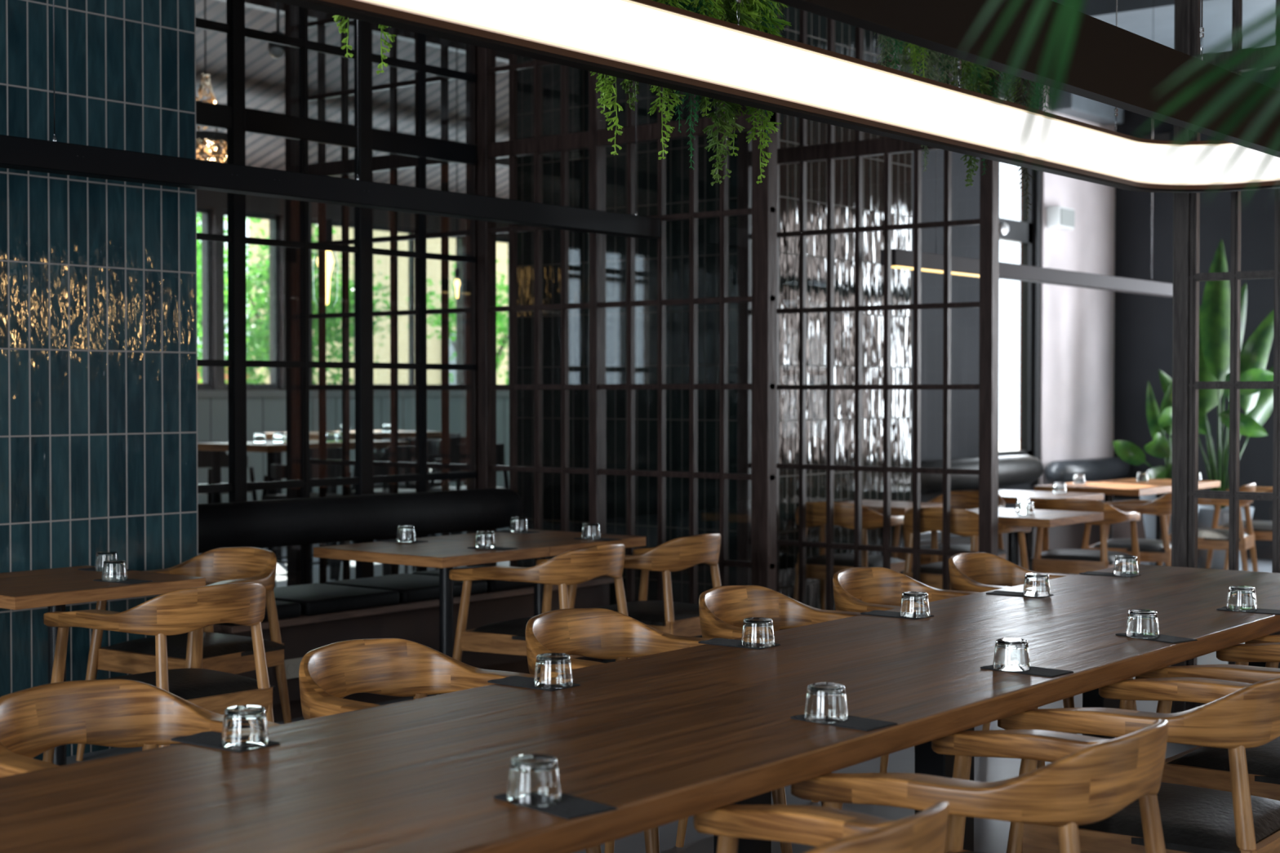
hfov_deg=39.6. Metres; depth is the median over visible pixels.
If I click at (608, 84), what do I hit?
hanging plant
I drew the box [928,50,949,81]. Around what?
plant
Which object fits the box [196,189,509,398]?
window frame
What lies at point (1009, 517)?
bistro table
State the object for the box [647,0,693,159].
hanging plant
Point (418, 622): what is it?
bench
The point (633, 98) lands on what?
plant
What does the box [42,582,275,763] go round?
armchair
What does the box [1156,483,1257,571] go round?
armchair
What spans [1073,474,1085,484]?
tumbler
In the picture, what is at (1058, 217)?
wall speaker
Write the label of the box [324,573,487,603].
seat cushion
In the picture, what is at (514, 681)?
napkin
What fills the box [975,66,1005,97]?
plant
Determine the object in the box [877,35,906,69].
plant
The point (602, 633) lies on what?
armchair
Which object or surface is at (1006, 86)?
plant
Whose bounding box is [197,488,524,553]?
bench backrest
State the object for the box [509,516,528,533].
tumbler
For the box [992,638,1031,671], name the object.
tumbler
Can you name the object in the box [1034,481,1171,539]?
bistro table
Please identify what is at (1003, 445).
ground
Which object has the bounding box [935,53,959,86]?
plant
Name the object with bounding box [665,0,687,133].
plant
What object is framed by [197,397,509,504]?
wainscoting
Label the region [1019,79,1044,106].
plant
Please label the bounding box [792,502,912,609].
armchair
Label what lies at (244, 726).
tumbler
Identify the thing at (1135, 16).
window
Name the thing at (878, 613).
napkin
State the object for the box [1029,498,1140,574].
armchair
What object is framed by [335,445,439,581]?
bar chair
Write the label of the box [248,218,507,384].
building
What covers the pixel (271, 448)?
table
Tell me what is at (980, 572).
armchair
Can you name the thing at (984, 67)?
plant
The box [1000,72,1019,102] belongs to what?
plant
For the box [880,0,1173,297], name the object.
linear pendant
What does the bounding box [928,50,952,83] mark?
plant
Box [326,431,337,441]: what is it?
tumbler
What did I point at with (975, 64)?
plant
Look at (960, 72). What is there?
plant
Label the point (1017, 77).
plant
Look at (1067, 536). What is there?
bench
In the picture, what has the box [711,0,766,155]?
plant
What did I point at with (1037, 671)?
napkin
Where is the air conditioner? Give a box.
[1050,87,1124,125]
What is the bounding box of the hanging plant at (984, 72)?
[949,57,999,186]
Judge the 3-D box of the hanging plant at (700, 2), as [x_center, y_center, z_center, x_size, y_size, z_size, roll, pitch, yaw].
[0.152,-1.341,4.925,0.150,1.260,0.172,0,1,-12]
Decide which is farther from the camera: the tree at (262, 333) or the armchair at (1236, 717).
the tree at (262, 333)
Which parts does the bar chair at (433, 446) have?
leg, seat, backrest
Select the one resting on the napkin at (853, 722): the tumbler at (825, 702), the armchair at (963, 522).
the tumbler at (825, 702)
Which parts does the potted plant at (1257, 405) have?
pot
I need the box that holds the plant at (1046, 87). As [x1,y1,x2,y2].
[1024,0,1059,111]
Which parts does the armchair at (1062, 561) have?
leg, leg, seat, seat frame, leg, leg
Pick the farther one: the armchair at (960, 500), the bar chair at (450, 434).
the bar chair at (450, 434)
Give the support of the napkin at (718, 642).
on the table at (664, 738)
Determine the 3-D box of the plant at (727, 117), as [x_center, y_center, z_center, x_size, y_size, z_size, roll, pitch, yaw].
[0.228,-1.322,5.086,0.237,1.262,0.218,0,1,-7]
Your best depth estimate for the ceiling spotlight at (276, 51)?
11.48 m
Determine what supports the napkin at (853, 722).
on the table at (664, 738)
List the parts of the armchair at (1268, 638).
leg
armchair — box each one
[0,679,279,777]
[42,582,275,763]
[75,546,291,761]
[298,638,601,852]
[448,543,631,662]
[525,608,792,852]
[567,533,721,657]
[675,585,915,847]
[693,801,948,852]
[791,719,1168,852]
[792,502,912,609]
[811,567,1045,802]
[891,490,1007,564]
[900,506,1031,590]
[948,552,1137,733]
[997,676,1279,852]
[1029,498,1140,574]
[1080,492,1171,566]
[1135,642,1279,800]
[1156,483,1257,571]
[1205,486,1272,569]
[1244,635,1279,668]
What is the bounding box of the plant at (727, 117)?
[684,0,759,186]
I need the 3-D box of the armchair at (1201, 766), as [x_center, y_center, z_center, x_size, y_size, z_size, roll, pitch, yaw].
[1.759,0.937,4.851,0.642,0.805,0.632,1,1,39]
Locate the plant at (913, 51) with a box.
[903,42,928,77]
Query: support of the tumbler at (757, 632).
on the napkin at (718, 642)
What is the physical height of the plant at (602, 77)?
1.259 m
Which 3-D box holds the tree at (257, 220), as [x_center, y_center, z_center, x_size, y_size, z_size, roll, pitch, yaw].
[-6.784,-1.663,21.291,5.482,5.397,4.822,0,1,-7]
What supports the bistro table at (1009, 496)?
on the floor
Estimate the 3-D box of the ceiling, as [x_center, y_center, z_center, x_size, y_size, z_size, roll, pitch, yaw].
[-4.466,-3.179,10.518,6.300,2.116,19.100,1,1,38]
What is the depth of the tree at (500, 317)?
24.02 m
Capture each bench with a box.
[213,575,614,722]
[920,497,1146,574]
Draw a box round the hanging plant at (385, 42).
[376,24,395,74]
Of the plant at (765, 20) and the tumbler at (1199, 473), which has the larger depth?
the tumbler at (1199, 473)
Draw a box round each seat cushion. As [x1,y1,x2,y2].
[222,600,301,625]
[273,582,399,615]
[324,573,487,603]
[411,564,533,591]
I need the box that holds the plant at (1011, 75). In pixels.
[1010,75,1034,106]
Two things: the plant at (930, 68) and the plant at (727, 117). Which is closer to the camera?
the plant at (727, 117)
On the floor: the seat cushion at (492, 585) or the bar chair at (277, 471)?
the bar chair at (277, 471)
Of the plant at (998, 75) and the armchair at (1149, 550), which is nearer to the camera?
the plant at (998, 75)
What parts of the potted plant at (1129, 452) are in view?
pot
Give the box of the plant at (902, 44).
[883,35,908,71]
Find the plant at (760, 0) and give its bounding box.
[746,0,779,30]
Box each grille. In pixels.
[1060,208,1075,226]
[1143,133,1169,140]
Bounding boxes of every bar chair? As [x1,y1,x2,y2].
[197,440,262,548]
[261,447,355,583]
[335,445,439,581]
[351,437,415,570]
[373,439,454,573]
[426,443,509,568]
[430,433,466,485]
[435,436,466,533]
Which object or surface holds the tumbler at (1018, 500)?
on the bistro table at (1009, 517)
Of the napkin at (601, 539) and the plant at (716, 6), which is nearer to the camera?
the plant at (716, 6)
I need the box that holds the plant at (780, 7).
[761,1,790,37]
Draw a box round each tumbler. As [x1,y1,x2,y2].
[94,551,118,571]
[101,560,127,581]
[221,705,269,750]
[253,432,266,443]
[272,432,285,443]
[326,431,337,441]
[337,431,342,441]
[339,424,350,432]
[382,423,390,431]
[396,525,416,542]
[475,530,495,548]
[506,754,561,806]
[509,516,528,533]
[533,653,573,688]
[581,523,600,539]
[741,617,774,647]
[804,682,848,723]
[899,591,929,617]
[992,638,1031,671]
[1014,497,1030,511]
[1017,501,1034,515]
[1022,573,1050,596]
[1053,482,1066,493]
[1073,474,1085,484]
[1113,555,1138,576]
[1125,609,1159,638]
[1136,471,1148,481]
[1198,471,1201,481]
[1226,586,1257,611]
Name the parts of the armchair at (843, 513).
leg, leg, seat, seat frame, leg, leg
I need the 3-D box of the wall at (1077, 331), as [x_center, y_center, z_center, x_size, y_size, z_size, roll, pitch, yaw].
[2.731,-1.190,14.163,0.130,4.700,4.830,1,1,38]
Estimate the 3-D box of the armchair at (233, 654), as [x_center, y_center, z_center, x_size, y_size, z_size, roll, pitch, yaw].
[-1.752,0.897,6.975,0.632,0.805,0.642,1,1,35]
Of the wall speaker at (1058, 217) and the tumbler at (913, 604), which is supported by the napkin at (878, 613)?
the tumbler at (913, 604)
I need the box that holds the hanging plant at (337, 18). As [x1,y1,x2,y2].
[332,14,353,57]
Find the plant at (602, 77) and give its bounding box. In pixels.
[599,73,615,105]
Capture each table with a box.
[0,564,1279,852]
[0,565,205,766]
[197,440,408,587]
[265,430,441,566]
[313,537,549,694]
[423,528,645,616]
[837,499,942,557]
[965,507,1103,565]
[998,489,1103,571]
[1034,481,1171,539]
[1098,478,1220,565]
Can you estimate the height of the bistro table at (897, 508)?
0.750 m
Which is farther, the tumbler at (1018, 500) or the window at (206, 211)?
the window at (206, 211)
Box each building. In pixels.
[197,366,248,383]
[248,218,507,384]
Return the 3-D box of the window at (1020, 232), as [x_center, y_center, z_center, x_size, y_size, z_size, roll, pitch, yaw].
[3.033,-1.227,14.542,0.115,3.040,0.800,1,1,38]
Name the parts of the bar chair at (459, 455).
leg, leg, seat, backrest, leg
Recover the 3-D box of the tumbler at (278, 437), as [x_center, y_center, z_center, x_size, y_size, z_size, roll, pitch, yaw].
[-2.589,0.082,12.755,0.091,0.071,0.091,0,1,6]
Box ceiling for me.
[195,0,509,199]
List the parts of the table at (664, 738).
leg, leg, leg, leg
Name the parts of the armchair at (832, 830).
leg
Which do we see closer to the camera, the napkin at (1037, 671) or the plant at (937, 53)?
the napkin at (1037, 671)
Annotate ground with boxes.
[998,440,1019,451]
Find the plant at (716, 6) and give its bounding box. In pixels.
[688,0,726,116]
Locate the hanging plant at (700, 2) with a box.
[675,0,713,169]
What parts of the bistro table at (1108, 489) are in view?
post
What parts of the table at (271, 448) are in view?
leg, leg, leg, leg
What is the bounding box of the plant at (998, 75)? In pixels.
[975,65,1004,167]
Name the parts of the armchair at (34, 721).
leg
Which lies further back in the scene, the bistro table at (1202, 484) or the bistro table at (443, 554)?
the bistro table at (1202, 484)
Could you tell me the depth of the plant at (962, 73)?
6.30 m
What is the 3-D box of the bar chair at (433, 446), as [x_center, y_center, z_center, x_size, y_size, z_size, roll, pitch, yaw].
[-1.790,0.638,13.830,0.544,1.061,0.544,1,1,42]
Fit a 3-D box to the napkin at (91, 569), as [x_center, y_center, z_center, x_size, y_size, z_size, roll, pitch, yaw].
[-2.046,0.548,6.809,0.201,0.004,0.104,1,1,32]
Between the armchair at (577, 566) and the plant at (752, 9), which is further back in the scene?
the armchair at (577, 566)
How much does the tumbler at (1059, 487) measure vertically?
0.071 m
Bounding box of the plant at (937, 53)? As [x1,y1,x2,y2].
[918,45,946,81]
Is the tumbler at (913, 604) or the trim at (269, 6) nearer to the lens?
the tumbler at (913, 604)
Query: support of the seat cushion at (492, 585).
on the bench at (418, 622)
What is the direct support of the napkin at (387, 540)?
on the bistro table at (443, 554)
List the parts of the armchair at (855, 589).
leg, leg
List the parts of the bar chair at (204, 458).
leg, leg, backrest, seat, leg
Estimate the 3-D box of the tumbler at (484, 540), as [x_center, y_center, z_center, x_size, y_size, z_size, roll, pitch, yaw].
[-0.674,0.494,7.756,0.091,0.071,0.091,0,1,-17]
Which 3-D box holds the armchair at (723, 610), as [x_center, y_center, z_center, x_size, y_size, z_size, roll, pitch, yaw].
[0.506,0.923,5.582,0.642,0.805,0.632,1,1,38]
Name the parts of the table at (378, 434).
leg, leg, leg, leg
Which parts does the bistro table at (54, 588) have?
post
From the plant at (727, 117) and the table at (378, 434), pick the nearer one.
the plant at (727, 117)
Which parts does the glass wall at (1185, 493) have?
post, rail, rail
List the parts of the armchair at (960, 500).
leg, leg, seat frame, seat, leg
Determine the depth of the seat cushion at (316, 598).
7.97 m
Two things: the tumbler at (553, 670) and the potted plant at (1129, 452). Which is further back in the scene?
the potted plant at (1129, 452)
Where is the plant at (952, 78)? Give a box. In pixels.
[946,56,967,85]
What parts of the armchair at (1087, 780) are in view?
leg, seat frame, leg, seat, leg, leg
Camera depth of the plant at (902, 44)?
6.35 m
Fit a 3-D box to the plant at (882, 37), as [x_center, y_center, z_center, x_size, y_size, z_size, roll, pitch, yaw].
[0.827,-1.633,6.006,0.139,1.009,0.170,0,1,-2]
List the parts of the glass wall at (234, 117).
post, rail, post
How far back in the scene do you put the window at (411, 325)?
18.16 m
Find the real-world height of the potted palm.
1.976 m
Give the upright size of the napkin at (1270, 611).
0.004 m
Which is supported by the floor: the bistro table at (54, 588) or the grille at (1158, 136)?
the bistro table at (54, 588)
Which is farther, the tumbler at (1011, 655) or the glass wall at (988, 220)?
the glass wall at (988, 220)
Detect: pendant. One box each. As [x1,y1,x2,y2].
[0,0,660,239]
[271,0,1279,192]
[312,12,337,307]
[453,41,461,298]
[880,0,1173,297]
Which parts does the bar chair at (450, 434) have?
backrest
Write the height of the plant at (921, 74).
1.010 m
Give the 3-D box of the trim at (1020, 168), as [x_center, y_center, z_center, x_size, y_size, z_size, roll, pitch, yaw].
[3.231,-1.205,14.953,0.040,3.100,0.070,1,1,38]
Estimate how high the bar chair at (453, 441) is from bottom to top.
1.061 m
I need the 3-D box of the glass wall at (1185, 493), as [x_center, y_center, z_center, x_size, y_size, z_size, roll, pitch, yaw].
[3.167,-1.050,6.817,2.278,4.700,0.086,1,1,38]
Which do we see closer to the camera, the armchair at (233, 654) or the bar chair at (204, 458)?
the armchair at (233, 654)
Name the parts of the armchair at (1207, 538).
leg, seat, seat frame, leg, leg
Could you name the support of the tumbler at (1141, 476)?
on the bistro table at (1202, 484)
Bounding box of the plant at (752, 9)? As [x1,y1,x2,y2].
[729,0,791,183]
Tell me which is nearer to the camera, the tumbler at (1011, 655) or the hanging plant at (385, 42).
the hanging plant at (385, 42)
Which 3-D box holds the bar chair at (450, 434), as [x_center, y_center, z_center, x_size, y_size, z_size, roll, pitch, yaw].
[-1.878,0.595,16.062,0.544,1.061,0.544,1,1,37]
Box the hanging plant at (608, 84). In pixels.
[590,71,628,155]
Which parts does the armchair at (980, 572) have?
leg, leg, leg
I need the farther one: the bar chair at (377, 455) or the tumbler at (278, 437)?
the bar chair at (377, 455)
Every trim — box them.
[197,0,509,168]
[197,390,509,397]
[1019,168,1022,450]
[1034,97,1042,460]
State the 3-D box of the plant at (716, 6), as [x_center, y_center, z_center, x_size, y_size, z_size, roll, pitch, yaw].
[0.177,-1.494,4.934,0.222,1.259,0.233,1,1,32]
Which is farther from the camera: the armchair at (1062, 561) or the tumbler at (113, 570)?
the armchair at (1062, 561)
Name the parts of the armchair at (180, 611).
leg, leg, seat, leg, seat frame, leg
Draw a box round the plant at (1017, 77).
[1007,76,1024,103]
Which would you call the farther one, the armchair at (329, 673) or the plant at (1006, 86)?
the plant at (1006, 86)
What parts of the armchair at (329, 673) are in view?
leg, leg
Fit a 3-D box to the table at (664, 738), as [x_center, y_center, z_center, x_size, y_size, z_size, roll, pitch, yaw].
[0.229,0.978,4.074,1.005,0.750,6.855,1,1,38]
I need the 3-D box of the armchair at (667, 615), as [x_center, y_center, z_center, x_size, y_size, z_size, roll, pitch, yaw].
[0.045,0.876,8.075,0.642,0.805,0.632,1,1,36]
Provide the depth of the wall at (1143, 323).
15.74 m
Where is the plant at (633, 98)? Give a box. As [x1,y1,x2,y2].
[620,80,639,111]
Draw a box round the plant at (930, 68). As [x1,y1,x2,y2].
[914,46,946,171]
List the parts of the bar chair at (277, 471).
leg, seat, backrest, leg, leg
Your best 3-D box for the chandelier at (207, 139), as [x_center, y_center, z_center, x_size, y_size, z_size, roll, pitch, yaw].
[-2.926,-2.494,11.981,0.372,1.521,0.375,0,1,3]
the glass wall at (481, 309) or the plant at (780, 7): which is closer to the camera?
the plant at (780, 7)
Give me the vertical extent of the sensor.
0.100 m
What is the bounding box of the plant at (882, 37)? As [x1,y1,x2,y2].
[873,32,895,66]
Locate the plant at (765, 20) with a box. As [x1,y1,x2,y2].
[755,0,783,143]
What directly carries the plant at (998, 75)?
hanging from the planter box
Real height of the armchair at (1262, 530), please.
0.805 m
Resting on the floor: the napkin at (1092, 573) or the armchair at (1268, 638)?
the armchair at (1268, 638)
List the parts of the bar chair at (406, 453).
leg, leg, leg, seat, backrest, leg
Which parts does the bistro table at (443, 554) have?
post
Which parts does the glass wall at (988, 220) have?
post, rail, post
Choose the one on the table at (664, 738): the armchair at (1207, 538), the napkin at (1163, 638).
the napkin at (1163, 638)
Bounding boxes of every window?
[196,207,212,388]
[224,209,279,388]
[311,218,466,385]
[496,237,509,384]
[998,88,1033,456]
[1051,0,1275,53]
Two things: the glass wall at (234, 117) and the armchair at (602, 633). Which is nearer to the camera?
the armchair at (602, 633)
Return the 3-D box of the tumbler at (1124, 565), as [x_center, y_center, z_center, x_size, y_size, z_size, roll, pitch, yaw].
[1.803,0.516,6.596,0.091,0.071,0.091,0,1,18]
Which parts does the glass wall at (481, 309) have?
post, post, post, rail, post, post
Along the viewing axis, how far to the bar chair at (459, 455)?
12.82 m
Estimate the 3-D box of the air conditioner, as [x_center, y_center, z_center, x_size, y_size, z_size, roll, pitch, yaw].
[3.853,-2.861,15.291,0.200,0.400,1.080,1,1,38]
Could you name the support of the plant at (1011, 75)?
hanging from the planter box
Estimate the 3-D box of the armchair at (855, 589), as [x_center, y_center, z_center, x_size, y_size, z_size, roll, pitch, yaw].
[0.992,0.912,6.185,0.642,0.805,0.632,1,1,39]
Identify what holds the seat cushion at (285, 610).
on the bench at (418, 622)
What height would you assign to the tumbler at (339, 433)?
0.071 m
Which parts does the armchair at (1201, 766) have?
leg, seat frame, seat, leg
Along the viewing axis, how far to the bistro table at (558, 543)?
8.33 m
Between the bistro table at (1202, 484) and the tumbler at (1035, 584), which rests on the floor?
the bistro table at (1202, 484)
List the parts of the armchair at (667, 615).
leg, leg, seat, leg, seat frame, leg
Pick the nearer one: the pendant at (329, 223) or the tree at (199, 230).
the pendant at (329, 223)
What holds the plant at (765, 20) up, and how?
hanging from the planter box
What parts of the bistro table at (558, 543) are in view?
post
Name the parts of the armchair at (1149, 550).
leg, leg, seat frame, seat, leg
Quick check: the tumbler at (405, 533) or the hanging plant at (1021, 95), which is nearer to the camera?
the hanging plant at (1021, 95)
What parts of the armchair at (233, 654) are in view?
leg, leg, seat frame, seat, leg, leg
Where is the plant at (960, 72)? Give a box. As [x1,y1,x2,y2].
[953,58,972,89]
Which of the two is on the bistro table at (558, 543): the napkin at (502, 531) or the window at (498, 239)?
the napkin at (502, 531)
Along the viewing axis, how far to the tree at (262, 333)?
21.90 m
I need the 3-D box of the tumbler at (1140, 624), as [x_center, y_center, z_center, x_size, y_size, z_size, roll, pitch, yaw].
[1.396,0.548,4.938,0.091,0.071,0.091,0,1,-9]
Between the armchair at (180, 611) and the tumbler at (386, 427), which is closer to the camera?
the armchair at (180, 611)
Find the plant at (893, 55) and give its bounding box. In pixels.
[884,36,911,72]
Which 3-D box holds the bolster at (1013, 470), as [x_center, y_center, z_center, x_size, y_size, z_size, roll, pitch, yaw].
[2.317,0.365,13.383,0.298,0.240,2.885,1,1,38]
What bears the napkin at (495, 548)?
on the bistro table at (443, 554)
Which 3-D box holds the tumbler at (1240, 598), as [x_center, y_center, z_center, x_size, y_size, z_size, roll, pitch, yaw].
[1.877,0.536,5.545,0.091,0.071,0.091,1,1,41]
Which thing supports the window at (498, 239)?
in the window frame at (215, 201)
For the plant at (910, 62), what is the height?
1.009 m
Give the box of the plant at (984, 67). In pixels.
[968,63,996,175]
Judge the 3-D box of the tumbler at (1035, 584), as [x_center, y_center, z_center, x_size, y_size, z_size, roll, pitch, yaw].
[1.326,0.528,5.941,0.091,0.071,0.091,-1,1,-32]
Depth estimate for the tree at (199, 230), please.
19.18 m
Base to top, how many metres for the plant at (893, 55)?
1.009 m
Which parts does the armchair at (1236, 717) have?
leg, leg, seat frame, seat, leg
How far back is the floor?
6.69 m
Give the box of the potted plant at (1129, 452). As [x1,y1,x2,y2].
[1112,381,1199,565]
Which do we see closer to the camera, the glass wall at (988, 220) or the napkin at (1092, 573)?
the napkin at (1092, 573)
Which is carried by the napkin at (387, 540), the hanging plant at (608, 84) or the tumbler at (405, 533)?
the tumbler at (405, 533)
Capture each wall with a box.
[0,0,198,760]
[195,0,476,584]
[284,1,777,637]
[737,5,999,630]
[911,47,1115,507]
[1113,68,1275,559]
[1170,0,1279,713]
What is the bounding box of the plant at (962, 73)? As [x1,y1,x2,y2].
[956,61,976,89]
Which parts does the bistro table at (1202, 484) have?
post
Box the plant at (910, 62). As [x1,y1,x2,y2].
[898,40,918,74]
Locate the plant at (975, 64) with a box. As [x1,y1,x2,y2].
[972,64,1000,94]
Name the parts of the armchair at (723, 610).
leg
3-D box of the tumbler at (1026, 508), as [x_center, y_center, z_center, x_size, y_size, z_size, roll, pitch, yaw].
[2.161,0.455,9.953,0.091,0.071,0.091,-1,1,-36]
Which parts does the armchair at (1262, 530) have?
leg, leg, seat frame, seat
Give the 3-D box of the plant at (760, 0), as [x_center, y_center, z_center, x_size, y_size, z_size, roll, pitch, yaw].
[0.379,-1.537,5.481,0.176,1.010,0.159,0,1,13]
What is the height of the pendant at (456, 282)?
2.415 m
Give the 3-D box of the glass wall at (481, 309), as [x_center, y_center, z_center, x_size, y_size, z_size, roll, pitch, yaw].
[-0.759,-1.110,9.956,3.610,4.700,0.086,1,1,38]
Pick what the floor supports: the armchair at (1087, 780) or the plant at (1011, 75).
the armchair at (1087, 780)
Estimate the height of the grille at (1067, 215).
0.140 m
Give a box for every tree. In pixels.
[196,213,257,329]
[196,213,269,383]
[196,224,408,383]
[405,253,507,384]
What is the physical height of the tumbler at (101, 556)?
0.071 m
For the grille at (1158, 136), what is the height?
0.200 m
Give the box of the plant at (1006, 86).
[998,71,1016,102]
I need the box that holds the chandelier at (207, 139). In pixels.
[195,0,226,163]
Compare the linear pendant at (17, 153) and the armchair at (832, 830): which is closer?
the armchair at (832, 830)
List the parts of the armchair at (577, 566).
leg, seat, seat frame, leg, leg, leg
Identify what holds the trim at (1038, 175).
attached to the wall at (1077, 331)
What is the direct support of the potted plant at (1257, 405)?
on the floor
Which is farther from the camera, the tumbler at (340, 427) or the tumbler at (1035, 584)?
the tumbler at (340, 427)
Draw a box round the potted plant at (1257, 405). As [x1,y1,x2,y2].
[1158,239,1274,569]
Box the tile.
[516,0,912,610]
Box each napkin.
[77,567,133,572]
[93,578,153,584]
[170,731,279,752]
[379,539,427,543]
[467,546,517,551]
[487,675,580,691]
[493,529,538,533]
[493,792,617,819]
[573,537,622,541]
[697,638,780,649]
[790,714,897,731]
[860,610,933,619]
[980,664,1074,677]
[986,590,1053,598]
[1079,571,1141,577]
[1115,633,1197,644]
[1216,606,1279,614]
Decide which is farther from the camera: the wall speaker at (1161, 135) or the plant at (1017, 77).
the wall speaker at (1161, 135)
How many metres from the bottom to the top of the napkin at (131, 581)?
0.004 m
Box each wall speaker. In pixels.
[1046,205,1075,230]
[1142,130,1173,141]
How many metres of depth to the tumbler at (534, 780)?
2.92 m
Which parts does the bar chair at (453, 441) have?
seat, backrest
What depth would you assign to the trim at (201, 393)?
17.07 m
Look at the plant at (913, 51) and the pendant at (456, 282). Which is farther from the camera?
the pendant at (456, 282)
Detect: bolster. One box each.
[911,455,1043,494]
[1044,456,1129,484]
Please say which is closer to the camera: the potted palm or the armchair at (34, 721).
the potted palm
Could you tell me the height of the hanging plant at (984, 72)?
1.262 m
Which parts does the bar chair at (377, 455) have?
leg, backrest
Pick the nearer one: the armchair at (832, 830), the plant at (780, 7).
the armchair at (832, 830)
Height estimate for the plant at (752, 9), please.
1.259 m
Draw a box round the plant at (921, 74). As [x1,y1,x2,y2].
[909,45,935,76]
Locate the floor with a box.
[66,527,1271,852]
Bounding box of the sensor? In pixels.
[999,222,1008,235]
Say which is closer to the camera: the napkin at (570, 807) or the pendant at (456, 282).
the napkin at (570, 807)
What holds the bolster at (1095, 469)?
attached to the wall at (1077, 331)
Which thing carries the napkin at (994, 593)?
on the table at (664, 738)
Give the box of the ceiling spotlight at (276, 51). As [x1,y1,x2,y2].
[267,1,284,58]
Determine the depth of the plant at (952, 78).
6.79 m
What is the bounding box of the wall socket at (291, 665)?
[284,657,302,679]
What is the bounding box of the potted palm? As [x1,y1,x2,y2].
[958,0,1279,206]
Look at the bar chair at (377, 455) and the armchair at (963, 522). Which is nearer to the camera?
the armchair at (963, 522)
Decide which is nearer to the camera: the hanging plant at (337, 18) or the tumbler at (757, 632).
the hanging plant at (337, 18)
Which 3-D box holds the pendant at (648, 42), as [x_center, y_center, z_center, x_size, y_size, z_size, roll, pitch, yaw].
[-0.103,-2.093,3.630,0.830,2.492,8.040,1,1,38]
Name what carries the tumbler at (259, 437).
on the table at (271, 448)
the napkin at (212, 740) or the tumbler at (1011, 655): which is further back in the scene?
the tumbler at (1011, 655)
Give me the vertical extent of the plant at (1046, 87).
1.010 m
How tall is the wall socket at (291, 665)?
0.085 m
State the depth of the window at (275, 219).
16.75 m
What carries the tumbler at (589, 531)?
on the napkin at (601, 539)
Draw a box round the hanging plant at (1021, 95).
[1007,75,1035,218]

